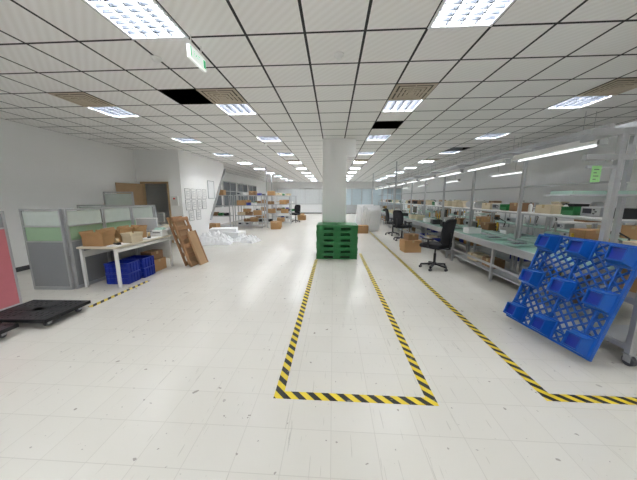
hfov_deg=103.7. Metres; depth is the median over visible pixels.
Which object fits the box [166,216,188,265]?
wooden pallet
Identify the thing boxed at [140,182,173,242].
door frame
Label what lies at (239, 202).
cardboard box
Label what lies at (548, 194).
shelf
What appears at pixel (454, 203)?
cardboard box
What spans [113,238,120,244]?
tape dispenser
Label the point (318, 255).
pallet
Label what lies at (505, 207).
bin
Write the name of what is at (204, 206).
notice
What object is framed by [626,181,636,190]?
bin
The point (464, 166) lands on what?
bench
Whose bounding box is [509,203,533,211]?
cardboard box
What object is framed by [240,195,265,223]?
shelving rack
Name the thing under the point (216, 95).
ceiling vent
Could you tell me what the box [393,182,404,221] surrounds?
bench
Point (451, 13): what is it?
ceiling lamp
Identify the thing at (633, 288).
cardboard box
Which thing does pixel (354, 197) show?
window
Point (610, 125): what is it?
rail
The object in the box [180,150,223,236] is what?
wall
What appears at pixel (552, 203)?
cardboard box
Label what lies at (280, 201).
cardboard box
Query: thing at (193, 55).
exit sign
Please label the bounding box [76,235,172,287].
desk
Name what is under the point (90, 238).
cardboard box
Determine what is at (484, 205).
cardboard box
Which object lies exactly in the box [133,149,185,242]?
wall
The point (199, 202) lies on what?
notice
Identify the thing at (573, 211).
bin
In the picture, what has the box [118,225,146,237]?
cardboard box
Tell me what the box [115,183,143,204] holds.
door
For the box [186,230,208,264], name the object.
wooden board
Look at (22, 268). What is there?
baseboard
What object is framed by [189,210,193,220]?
notice
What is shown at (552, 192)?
shelf
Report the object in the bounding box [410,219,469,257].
conveyor
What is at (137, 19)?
ceiling lamp
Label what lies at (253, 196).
shelving rack
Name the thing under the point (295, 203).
shelving rack
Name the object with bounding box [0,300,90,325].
cart
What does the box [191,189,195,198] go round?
notice
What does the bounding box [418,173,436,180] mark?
lamp
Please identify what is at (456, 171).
lamp
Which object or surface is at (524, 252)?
conveyor
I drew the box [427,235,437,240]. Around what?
cardboard box
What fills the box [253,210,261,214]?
cardboard box
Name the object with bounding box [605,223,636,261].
bench
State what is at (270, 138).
ceiling lamp
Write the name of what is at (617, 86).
ceiling vent
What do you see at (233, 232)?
bundle
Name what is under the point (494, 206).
instrument
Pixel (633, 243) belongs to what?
cardboard box
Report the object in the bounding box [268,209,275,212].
cardboard box
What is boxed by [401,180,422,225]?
bench
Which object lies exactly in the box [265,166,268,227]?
pole
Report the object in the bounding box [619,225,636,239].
cardboard box
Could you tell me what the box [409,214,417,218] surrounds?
cardboard box
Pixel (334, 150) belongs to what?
wall column
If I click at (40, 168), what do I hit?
wall
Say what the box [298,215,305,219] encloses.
cardboard box
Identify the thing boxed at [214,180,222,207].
window
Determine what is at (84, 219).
partition
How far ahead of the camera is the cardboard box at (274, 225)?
12.92 m
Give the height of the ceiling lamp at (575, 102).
0.118 m
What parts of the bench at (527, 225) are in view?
shelf frame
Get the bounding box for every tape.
[88,281,148,306]
[273,253,438,405]
[369,231,636,404]
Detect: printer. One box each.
[151,227,167,236]
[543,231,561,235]
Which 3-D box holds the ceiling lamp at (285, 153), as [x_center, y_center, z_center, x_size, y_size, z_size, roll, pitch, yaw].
[-1.234,-3.280,9.374,0.600,0.118,0.600,1,10,3]
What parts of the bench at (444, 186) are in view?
overhead frame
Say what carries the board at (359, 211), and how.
on the floor
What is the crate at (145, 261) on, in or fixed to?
on the crate at (148, 271)
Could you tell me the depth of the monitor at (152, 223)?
5.70 m
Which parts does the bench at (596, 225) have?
shelf frame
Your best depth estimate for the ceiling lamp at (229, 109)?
4.67 m
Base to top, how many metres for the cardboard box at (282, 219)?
0.261 m
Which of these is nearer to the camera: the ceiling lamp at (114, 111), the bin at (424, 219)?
the ceiling lamp at (114, 111)
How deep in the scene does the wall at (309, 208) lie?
25.83 m
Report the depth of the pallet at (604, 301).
2.66 m
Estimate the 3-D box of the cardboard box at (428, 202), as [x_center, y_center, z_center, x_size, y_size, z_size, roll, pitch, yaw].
[4.677,-1.578,10.541,0.262,0.188,0.309,1,10,3]
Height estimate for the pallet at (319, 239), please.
0.150 m
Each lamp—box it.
[83,0,188,39]
[86,106,140,116]
[171,138,201,142]
[212,153,232,155]
[215,103,257,114]
[256,136,281,141]
[277,152,293,155]
[357,152,374,154]
[365,135,390,140]
[381,100,422,111]
[405,179,417,183]
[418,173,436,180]
[427,0,515,28]
[436,168,463,176]
[439,147,462,153]
[442,162,460,182]
[463,157,511,171]
[474,133,510,138]
[489,143,521,176]
[512,137,608,161]
[546,95,614,108]
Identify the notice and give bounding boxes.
[184,188,189,198]
[185,200,190,209]
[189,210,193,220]
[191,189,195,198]
[192,200,196,209]
[196,189,201,198]
[196,210,200,219]
[197,199,201,208]
[202,189,206,198]
[202,199,206,208]
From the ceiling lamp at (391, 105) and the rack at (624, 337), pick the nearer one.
the rack at (624, 337)
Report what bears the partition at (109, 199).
on the floor
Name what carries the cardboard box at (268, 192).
on the shelving rack at (265, 195)
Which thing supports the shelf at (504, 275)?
attached to the conveyor at (524, 252)
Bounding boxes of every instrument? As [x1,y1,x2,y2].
[465,220,476,225]
[492,204,499,209]
[506,217,515,221]
[557,223,574,228]
[580,207,615,216]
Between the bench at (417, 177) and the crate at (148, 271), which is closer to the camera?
the crate at (148, 271)
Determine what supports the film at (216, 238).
on the floor
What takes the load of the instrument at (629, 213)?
on the bench at (617, 220)
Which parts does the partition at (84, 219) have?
glass pane, glass pane, fabric panel, glass pane, glass pane, fabric panel, glass pane, fabric panel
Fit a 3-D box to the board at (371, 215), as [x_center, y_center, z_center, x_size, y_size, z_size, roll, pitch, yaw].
[2.627,-1.065,12.260,1.100,1.232,0.510,-7,12,-35]
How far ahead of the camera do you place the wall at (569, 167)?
8.51 m
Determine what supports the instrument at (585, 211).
on the bench at (617, 220)
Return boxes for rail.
[376,123,614,186]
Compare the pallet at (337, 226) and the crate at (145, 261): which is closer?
the crate at (145, 261)
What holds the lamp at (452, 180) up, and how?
hanging from the ceiling
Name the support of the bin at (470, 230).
on the conveyor at (524, 252)
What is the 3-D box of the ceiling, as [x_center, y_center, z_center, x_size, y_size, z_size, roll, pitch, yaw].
[0.668,-3.510,11.052,13.800,0.001,29.400,1,10,3]
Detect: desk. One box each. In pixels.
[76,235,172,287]
[158,224,178,239]
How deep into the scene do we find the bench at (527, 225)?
7.46 m
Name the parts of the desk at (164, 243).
leg, leg, leg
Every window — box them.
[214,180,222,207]
[222,181,236,206]
[237,183,247,199]
[248,185,256,201]
[277,189,322,203]
[346,188,400,213]
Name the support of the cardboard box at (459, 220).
on the bench at (464, 166)
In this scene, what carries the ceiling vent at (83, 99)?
in the ceiling
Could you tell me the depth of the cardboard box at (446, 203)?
8.67 m
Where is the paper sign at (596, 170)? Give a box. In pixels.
[590,166,601,181]
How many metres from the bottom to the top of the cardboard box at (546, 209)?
0.161 m
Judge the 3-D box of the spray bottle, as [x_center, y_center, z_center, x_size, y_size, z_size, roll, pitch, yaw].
[4.358,-0.677,5.139,0.070,0.200,0.070,1,10,3]
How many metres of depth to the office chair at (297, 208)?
16.73 m
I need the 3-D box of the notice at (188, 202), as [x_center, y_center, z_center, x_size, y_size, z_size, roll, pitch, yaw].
[-4.765,-1.285,9.156,0.010,0.380,0.320,1,10,3]
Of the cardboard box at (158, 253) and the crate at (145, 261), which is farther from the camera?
the cardboard box at (158, 253)
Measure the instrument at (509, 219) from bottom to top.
0.140 m
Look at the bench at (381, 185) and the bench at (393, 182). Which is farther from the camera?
the bench at (381, 185)
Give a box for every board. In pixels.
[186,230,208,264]
[355,204,373,224]
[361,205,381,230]
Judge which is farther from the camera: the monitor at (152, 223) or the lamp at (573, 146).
the monitor at (152, 223)
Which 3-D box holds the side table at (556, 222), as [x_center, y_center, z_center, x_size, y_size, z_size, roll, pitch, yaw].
[5.343,0.214,5.003,0.800,1.120,0.700,1,10,3]
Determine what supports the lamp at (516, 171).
hanging from the ceiling
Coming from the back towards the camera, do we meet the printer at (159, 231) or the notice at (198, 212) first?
the notice at (198, 212)
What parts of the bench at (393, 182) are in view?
overhead frame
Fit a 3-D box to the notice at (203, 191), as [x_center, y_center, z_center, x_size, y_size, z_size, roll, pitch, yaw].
[-4.696,-1.878,10.271,0.010,0.380,0.320,1,10,3]
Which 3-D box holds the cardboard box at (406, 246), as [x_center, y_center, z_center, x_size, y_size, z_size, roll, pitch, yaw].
[2.788,0.165,7.583,0.500,0.361,0.402,0,10,-2]
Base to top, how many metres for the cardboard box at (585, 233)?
0.261 m
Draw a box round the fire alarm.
[171,196,178,205]
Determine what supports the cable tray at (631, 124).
hanging from the ceiling
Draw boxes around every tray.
[399,111,636,181]
[481,236,506,239]
[503,242,534,246]
[509,233,534,236]
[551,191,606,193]
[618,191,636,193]
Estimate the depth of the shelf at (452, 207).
7.37 m
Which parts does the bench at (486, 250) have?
leg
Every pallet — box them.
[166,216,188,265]
[171,216,198,266]
[316,222,357,230]
[316,229,357,236]
[316,233,357,242]
[316,240,356,247]
[316,251,356,258]
[317,245,357,253]
[503,233,636,361]
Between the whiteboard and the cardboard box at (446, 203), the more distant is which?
the whiteboard
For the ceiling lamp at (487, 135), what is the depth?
6.67 m
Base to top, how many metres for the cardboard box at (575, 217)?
0.181 m
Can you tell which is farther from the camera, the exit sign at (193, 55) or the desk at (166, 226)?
the desk at (166, 226)
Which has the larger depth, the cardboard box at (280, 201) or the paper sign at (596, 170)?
the cardboard box at (280, 201)
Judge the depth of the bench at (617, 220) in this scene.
3.33 m
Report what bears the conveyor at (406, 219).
on the floor
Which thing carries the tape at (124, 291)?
on the floor
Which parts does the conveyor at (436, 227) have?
rail, leg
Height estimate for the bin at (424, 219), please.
0.140 m
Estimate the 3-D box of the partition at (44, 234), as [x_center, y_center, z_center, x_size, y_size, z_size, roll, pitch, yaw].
[-4.692,0.175,4.329,0.700,1.420,0.050,0,10,2]
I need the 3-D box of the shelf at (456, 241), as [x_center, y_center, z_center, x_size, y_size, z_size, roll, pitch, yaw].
[4.483,0.050,7.788,0.540,0.020,1.640,1,10,3]
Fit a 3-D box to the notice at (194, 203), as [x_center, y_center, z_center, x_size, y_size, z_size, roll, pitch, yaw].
[-4.742,-1.351,9.550,0.010,0.380,0.320,1,10,3]
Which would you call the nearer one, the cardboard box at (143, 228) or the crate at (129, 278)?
the crate at (129, 278)
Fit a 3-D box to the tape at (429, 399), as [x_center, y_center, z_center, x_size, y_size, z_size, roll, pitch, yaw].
[0.445,0.837,4.665,1.308,0.002,5.440,1,10,3]
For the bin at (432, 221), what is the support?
on the conveyor at (436, 227)
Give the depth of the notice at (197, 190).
9.87 m
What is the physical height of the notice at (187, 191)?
0.380 m
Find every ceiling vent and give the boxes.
[48,92,114,106]
[196,88,246,103]
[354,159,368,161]
[388,83,438,99]
[577,78,636,95]
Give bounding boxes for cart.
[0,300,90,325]
[0,323,18,337]
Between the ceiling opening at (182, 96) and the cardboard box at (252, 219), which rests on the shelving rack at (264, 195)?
the cardboard box at (252, 219)
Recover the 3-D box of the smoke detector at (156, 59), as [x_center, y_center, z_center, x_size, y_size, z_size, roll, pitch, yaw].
[-1.913,-2.127,2.955,0.118,0.045,0.118,1,10,3]
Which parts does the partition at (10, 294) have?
fabric panel, fabric panel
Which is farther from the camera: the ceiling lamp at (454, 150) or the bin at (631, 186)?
the ceiling lamp at (454, 150)
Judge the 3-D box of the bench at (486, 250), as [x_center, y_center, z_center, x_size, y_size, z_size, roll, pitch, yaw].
[4.157,-0.618,5.910,1.070,2.460,1.775,1,10,3]
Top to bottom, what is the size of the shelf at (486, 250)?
0.020 m
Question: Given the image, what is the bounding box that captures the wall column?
[322,138,346,221]
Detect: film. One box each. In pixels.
[199,230,232,244]
[233,233,261,243]
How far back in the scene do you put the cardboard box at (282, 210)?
15.31 m
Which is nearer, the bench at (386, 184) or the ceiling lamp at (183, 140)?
the ceiling lamp at (183, 140)
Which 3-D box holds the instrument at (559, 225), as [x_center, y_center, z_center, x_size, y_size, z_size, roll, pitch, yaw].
[6.464,-0.368,6.589,0.255,0.140,0.300,1,10,3]
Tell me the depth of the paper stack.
4.45 m
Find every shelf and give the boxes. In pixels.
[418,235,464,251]
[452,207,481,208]
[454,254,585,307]
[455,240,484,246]
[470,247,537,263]
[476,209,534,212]
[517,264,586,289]
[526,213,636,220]
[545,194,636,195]
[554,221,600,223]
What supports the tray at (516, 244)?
on the conveyor at (524, 252)
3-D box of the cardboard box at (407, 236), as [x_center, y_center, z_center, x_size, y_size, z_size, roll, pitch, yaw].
[2.788,-0.103,7.538,0.340,0.181,0.262,-2,10,-14]
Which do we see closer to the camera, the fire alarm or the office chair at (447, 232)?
the office chair at (447, 232)
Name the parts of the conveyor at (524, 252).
leg, leg, rail, rail, leg, rail, leg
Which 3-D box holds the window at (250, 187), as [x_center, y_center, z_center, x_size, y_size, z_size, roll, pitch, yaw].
[-5.620,-3.853,21.421,0.050,1.620,2.120,1,10,3]
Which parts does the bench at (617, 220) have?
leg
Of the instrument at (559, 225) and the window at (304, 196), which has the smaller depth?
the instrument at (559, 225)
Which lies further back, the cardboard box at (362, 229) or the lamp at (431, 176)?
the cardboard box at (362, 229)
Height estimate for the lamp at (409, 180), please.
0.195 m
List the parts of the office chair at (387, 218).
backrest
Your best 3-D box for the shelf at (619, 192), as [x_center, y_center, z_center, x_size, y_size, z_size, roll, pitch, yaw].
[3.298,-0.522,2.755,0.360,0.035,0.280,1,10,3]
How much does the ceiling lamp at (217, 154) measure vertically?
0.118 m
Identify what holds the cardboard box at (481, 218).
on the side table
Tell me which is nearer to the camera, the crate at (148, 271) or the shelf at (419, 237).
the crate at (148, 271)
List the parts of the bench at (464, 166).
overhead frame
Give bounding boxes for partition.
[0,211,22,310]
[18,209,74,289]
[62,205,154,288]
[103,192,134,206]
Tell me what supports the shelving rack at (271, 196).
on the floor
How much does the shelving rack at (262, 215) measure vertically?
1.750 m
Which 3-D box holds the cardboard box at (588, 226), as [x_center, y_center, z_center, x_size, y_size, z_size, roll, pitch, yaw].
[6.423,-0.243,5.766,0.262,0.188,0.309,1,10,3]
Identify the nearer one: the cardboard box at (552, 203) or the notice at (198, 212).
the cardboard box at (552, 203)
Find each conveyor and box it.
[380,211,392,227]
[390,214,422,233]
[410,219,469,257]
[451,231,619,320]
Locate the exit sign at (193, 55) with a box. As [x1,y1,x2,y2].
[186,34,205,71]
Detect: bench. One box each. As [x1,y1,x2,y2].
[381,185,395,207]
[386,184,402,217]
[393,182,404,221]
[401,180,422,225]
[411,176,438,230]
[422,172,459,243]
[442,165,496,254]
[446,209,476,227]
[465,210,505,233]
[469,153,557,269]
[493,207,549,242]
[513,127,636,289]
[531,216,624,250]
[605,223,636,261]
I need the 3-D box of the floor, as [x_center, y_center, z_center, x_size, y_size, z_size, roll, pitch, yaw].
[0.668,-0.276,11.595,14.000,0.100,29.600,1,10,3]
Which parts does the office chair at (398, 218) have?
backrest, seat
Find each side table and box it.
[431,208,450,217]
[553,221,620,243]
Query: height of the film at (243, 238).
0.308 m
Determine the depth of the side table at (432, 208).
11.71 m
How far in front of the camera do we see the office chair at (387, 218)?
10.79 m
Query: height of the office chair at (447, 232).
1.160 m
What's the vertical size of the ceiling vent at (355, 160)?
0.023 m
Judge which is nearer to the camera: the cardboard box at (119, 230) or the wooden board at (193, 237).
the cardboard box at (119, 230)
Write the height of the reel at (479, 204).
0.200 m
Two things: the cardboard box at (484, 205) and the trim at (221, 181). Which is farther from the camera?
the trim at (221, 181)
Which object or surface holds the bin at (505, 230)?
on the bench at (486, 250)
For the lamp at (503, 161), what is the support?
hanging from the rail
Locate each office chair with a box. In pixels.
[290,205,300,222]
[385,208,399,235]
[393,210,411,240]
[419,219,456,271]
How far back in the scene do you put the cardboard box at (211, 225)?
12.20 m
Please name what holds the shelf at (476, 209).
attached to the bench at (486, 250)
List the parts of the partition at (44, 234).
glass pane, glass pane, fabric panel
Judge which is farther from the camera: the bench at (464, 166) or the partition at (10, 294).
the bench at (464, 166)
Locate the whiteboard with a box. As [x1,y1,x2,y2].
[207,180,214,198]
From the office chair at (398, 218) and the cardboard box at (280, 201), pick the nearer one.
the office chair at (398, 218)
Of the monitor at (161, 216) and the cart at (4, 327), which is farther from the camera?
the monitor at (161, 216)
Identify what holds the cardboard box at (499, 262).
on the conveyor at (524, 252)
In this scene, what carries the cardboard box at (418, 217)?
on the conveyor at (436, 227)
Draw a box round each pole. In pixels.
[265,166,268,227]
[393,161,397,231]
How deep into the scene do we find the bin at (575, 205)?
6.02 m
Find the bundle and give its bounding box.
[209,227,245,238]
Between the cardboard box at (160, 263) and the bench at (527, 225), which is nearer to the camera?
the cardboard box at (160, 263)
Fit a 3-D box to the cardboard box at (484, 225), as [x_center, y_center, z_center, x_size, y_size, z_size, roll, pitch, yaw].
[4.432,-0.359,6.475,0.262,0.181,0.340,1,10,3]
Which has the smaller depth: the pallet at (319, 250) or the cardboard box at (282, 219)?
the pallet at (319, 250)
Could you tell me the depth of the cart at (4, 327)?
2.91 m
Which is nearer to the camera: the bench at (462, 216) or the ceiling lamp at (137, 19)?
the ceiling lamp at (137, 19)
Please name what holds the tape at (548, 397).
on the floor
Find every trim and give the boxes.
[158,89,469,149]
[210,169,225,219]
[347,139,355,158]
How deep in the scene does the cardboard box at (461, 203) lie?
7.65 m
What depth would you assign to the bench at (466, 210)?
9.42 m
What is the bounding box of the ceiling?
[0,0,636,181]
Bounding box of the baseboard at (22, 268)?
[16,265,29,271]
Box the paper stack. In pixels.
[107,243,129,246]
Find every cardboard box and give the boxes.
[78,230,115,246]
[100,227,132,242]
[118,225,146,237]
[120,231,142,242]
[140,249,162,259]
[154,257,166,271]
[209,223,220,228]
[216,190,225,194]
[237,200,245,204]
[250,217,257,221]
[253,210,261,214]
[267,191,274,194]
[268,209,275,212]
[270,222,280,228]
[277,217,284,221]
[279,200,286,203]
[281,209,288,212]
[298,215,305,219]
[358,225,368,233]
[400,239,421,252]
[403,233,418,239]
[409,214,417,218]
[415,215,424,219]
[425,200,433,204]
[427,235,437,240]
[444,201,451,205]
[452,201,458,206]
[455,218,465,224]
[458,201,466,206]
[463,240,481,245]
[467,252,488,261]
[476,216,494,224]
[480,222,498,229]
[482,203,501,209]
[482,256,504,268]
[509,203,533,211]
[535,205,563,213]
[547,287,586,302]
[551,202,568,204]
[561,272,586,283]
[569,228,599,239]
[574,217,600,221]
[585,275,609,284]
[586,225,600,228]
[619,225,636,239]
[619,269,636,292]
[622,241,636,245]
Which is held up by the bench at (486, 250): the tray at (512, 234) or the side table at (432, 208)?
the tray at (512, 234)
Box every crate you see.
[104,259,139,273]
[105,269,140,283]
[122,255,154,268]
[140,264,155,277]
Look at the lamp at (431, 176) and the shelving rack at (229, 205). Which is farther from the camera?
the shelving rack at (229, 205)
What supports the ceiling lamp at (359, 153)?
attached to the ceiling
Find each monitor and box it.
[135,218,157,235]
[156,213,165,225]
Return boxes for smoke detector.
[150,55,161,63]
[334,51,343,59]
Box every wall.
[0,118,265,267]
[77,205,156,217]
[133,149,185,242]
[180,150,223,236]
[267,182,401,212]
[402,135,636,242]
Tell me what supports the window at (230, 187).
in the wall at (40, 168)
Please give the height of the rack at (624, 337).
2.279 m
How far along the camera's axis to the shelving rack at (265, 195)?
15.26 m
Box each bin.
[423,218,433,221]
[430,219,442,223]
[463,227,481,233]
[500,204,509,210]
[500,227,514,233]
[561,207,580,215]
[573,204,589,206]
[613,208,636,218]
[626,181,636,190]
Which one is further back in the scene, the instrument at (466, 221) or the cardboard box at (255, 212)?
the cardboard box at (255, 212)
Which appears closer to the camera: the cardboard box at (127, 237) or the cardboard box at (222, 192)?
the cardboard box at (127, 237)
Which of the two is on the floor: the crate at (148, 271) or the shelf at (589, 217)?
the crate at (148, 271)
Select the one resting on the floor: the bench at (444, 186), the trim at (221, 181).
the bench at (444, 186)
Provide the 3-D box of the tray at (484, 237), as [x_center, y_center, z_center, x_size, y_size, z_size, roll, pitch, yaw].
[3.645,-0.046,5.204,0.360,0.035,0.280,0,10,2]
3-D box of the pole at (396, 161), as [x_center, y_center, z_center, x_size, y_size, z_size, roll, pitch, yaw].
[3.536,-1.956,11.550,0.120,3.228,0.120,1,10,3]
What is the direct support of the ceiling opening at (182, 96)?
in the ceiling
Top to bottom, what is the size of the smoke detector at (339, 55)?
0.045 m
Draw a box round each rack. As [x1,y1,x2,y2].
[213,195,233,226]
[234,195,264,227]
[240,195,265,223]
[253,196,275,219]
[265,195,291,223]
[271,196,290,216]
[275,196,296,220]
[545,127,636,365]
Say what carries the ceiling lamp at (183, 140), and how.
attached to the ceiling
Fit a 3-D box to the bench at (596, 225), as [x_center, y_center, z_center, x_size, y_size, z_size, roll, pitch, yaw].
[6.437,-0.127,6.364,0.620,1.340,1.720,1,10,3]
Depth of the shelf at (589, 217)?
3.90 m
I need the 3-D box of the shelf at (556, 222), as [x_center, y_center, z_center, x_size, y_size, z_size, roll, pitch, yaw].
[5.355,-0.362,5.108,0.800,0.020,0.300,1,10,3]
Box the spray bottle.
[528,202,532,211]
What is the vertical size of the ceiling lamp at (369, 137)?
0.118 m
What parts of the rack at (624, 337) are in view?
arm, shelf frame, shelf frame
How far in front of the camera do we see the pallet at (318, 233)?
6.52 m
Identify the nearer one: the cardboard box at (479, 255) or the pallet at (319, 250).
the cardboard box at (479, 255)
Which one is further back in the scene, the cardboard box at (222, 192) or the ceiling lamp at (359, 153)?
the cardboard box at (222, 192)
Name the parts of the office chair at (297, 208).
backrest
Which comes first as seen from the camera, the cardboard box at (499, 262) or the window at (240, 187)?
the cardboard box at (499, 262)
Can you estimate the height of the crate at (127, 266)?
0.200 m
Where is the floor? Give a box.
[0,213,636,479]
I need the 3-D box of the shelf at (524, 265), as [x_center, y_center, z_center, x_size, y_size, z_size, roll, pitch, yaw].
[4.277,0.639,4.284,0.540,0.020,1.640,1,10,3]
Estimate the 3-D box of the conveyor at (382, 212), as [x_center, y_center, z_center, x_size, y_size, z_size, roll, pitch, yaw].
[4.208,-1.320,15.203,0.636,0.765,3.500,1,10,3]
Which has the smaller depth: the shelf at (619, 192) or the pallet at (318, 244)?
the shelf at (619, 192)

